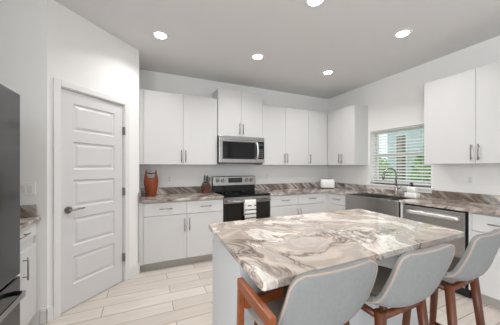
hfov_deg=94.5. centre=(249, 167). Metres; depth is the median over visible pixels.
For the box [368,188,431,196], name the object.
backsplash
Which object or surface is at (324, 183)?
toaster
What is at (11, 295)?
refrigerator
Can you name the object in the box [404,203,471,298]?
dishwasher
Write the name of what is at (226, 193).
cooktop
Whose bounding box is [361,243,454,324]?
counter stool
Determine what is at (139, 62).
wall
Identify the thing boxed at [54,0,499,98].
ceiling
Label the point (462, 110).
upper cabinet
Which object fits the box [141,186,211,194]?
backsplash
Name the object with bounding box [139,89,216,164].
upper cabinet
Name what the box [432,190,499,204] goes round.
backsplash
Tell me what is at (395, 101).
wall
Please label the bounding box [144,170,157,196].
vase
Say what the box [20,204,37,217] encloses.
backsplash
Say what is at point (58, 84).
trim
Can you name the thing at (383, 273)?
seat cushion
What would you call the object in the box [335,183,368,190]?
backsplash
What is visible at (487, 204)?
countertop
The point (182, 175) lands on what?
wall
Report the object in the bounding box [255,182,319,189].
backsplash
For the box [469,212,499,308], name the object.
base cabinet
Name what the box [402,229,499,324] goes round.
counter stool
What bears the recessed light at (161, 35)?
in the ceiling
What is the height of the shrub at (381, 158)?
1.743 m
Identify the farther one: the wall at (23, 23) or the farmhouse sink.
the farmhouse sink
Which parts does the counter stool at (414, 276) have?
seat rail, leg, seat rail, leg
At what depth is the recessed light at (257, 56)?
3.02 m
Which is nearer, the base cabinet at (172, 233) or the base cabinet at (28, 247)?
the base cabinet at (28, 247)
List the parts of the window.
sill, meeting rail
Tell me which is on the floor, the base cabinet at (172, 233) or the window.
the base cabinet at (172, 233)
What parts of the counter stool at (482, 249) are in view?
leg, leg, seat rail, leg, seat rail, leg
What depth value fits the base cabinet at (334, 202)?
3.92 m
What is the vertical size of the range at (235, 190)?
1.175 m
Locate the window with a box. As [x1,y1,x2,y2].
[367,126,433,192]
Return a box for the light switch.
[20,182,35,195]
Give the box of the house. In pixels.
[388,128,430,180]
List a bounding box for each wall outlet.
[167,175,171,182]
[467,175,473,184]
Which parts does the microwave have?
handle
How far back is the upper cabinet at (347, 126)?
4.05 m
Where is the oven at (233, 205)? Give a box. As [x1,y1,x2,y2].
[223,195,270,221]
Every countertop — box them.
[20,204,40,229]
[139,186,223,202]
[208,209,463,290]
[255,182,499,215]
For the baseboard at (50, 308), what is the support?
attached to the wall at (80, 52)
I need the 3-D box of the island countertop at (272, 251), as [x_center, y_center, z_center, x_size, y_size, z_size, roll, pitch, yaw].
[0.561,0.425,1.566,1.563,0.032,0.937,0,0,-25]
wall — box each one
[0,0,46,324]
[47,0,138,306]
[139,62,139,189]
[140,69,327,187]
[328,35,499,194]
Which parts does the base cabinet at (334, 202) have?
drawer, door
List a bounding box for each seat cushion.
[261,285,288,320]
[370,266,391,296]
[446,256,460,271]
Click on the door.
(92, 129)
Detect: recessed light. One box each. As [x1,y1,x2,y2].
[152,30,168,39]
[251,53,263,59]
[305,0,325,7]
[322,70,333,74]
[393,29,412,37]
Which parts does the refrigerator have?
freezer drawer, door, handle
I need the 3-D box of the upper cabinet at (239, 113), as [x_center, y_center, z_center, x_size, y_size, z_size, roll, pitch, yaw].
[-0.207,-0.864,3.874,0.773,0.745,0.376,0,0,-25]
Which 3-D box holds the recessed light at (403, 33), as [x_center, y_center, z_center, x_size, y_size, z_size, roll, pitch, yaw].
[1.665,-1.455,2.516,0.180,0.006,0.180,0,0,-25]
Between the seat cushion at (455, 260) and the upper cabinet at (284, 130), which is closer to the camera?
the seat cushion at (455, 260)
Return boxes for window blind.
[372,124,430,185]
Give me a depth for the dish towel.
3.38 m
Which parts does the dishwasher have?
handle, kick plate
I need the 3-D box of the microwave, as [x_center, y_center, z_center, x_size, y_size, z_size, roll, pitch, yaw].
[-0.187,-0.275,3.828,0.774,0.427,0.472,0,0,-25]
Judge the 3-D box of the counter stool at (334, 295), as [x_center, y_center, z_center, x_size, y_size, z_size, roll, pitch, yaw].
[0.221,0.836,0.958,0.501,0.976,0.419,0,0,-25]
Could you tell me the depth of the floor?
2.23 m
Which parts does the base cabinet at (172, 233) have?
drawer, door, drawer, door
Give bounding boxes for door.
[61,88,125,312]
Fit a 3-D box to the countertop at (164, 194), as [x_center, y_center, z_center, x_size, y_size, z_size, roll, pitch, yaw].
[-1.003,0.375,3.359,1.088,0.132,0.649,0,0,-25]
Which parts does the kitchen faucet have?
spout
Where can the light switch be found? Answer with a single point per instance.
(26, 188)
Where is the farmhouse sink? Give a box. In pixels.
[345,193,413,216]
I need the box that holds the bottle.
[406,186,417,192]
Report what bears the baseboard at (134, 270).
attached to the wall at (80, 52)
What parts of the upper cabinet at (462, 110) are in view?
door, handle, door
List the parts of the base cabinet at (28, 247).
handle, drawer, door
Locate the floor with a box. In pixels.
[39,260,499,324]
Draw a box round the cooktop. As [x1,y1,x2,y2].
[214,190,269,196]
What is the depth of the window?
3.69 m
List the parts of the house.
house pane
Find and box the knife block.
[201,182,209,193]
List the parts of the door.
handle, panel, panel, panel, panel, panel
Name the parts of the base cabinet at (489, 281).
drawer, door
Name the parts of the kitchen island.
panel, panel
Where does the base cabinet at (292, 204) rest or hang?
on the floor
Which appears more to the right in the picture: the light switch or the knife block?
the knife block
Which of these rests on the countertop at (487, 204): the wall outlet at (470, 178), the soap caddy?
the soap caddy
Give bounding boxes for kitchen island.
[212,233,419,324]
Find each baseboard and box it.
[40,305,52,324]
[129,263,139,278]
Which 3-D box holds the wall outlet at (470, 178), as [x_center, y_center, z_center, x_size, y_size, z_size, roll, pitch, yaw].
[2.648,0.151,2.777,0.009,0.114,0.070,0,0,-25]
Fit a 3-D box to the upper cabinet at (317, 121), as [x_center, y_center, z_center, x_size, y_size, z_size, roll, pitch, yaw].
[1.382,-0.553,4.606,0.768,1.023,0.366,0,0,-25]
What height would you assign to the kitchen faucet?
0.403 m
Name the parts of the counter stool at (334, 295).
arm post, arm rail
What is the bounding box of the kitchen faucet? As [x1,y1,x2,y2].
[382,168,401,194]
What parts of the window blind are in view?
head rail, rail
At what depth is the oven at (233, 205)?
3.40 m
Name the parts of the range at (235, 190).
control panel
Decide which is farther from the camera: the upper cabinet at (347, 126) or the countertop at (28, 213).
the upper cabinet at (347, 126)
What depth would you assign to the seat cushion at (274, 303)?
0.98 m
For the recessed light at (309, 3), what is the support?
in the ceiling
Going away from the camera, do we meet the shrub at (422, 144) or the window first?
the window
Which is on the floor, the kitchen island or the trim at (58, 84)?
the kitchen island
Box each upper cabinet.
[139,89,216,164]
[212,88,261,137]
[254,105,307,164]
[308,111,327,164]
[328,105,367,164]
[424,61,499,163]
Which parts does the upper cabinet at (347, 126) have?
door, door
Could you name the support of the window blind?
attached to the window
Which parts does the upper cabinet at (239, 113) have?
door, door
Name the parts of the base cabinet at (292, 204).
drawer, door, drawer, door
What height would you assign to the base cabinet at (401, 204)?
0.881 m
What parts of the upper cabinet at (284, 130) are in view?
door, door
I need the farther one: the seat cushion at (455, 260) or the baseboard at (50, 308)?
the baseboard at (50, 308)
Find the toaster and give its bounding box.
[320,179,335,188]
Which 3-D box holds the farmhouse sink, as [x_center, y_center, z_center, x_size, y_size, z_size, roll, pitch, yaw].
[1.919,0.558,3.402,0.495,0.261,0.846,0,0,-25]
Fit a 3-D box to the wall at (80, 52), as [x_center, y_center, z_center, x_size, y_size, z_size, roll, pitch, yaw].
[-1.609,-0.067,2.446,0.110,2.781,0.980,0,0,20]
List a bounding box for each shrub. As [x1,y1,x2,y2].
[379,158,394,178]
[409,144,430,180]
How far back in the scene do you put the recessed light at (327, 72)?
3.54 m
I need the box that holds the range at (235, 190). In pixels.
[212,176,270,221]
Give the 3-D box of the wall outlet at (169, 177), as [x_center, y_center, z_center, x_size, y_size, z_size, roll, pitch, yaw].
[-1.253,0.181,3.597,0.070,0.114,0.009,0,0,-25]
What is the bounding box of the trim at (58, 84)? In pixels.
[53,77,128,319]
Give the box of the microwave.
[217,135,263,163]
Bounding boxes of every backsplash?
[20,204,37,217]
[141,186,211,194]
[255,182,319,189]
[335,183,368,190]
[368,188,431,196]
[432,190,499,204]
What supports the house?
on the lawn
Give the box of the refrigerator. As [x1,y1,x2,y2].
[0,84,25,324]
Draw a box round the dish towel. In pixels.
[244,199,255,219]
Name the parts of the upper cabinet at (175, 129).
door, door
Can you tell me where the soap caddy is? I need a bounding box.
[404,182,419,197]
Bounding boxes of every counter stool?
[237,259,377,324]
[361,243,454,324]
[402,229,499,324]
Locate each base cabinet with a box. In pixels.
[17,222,36,324]
[139,198,222,271]
[270,192,325,216]
[326,192,344,211]
[400,203,403,217]
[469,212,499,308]

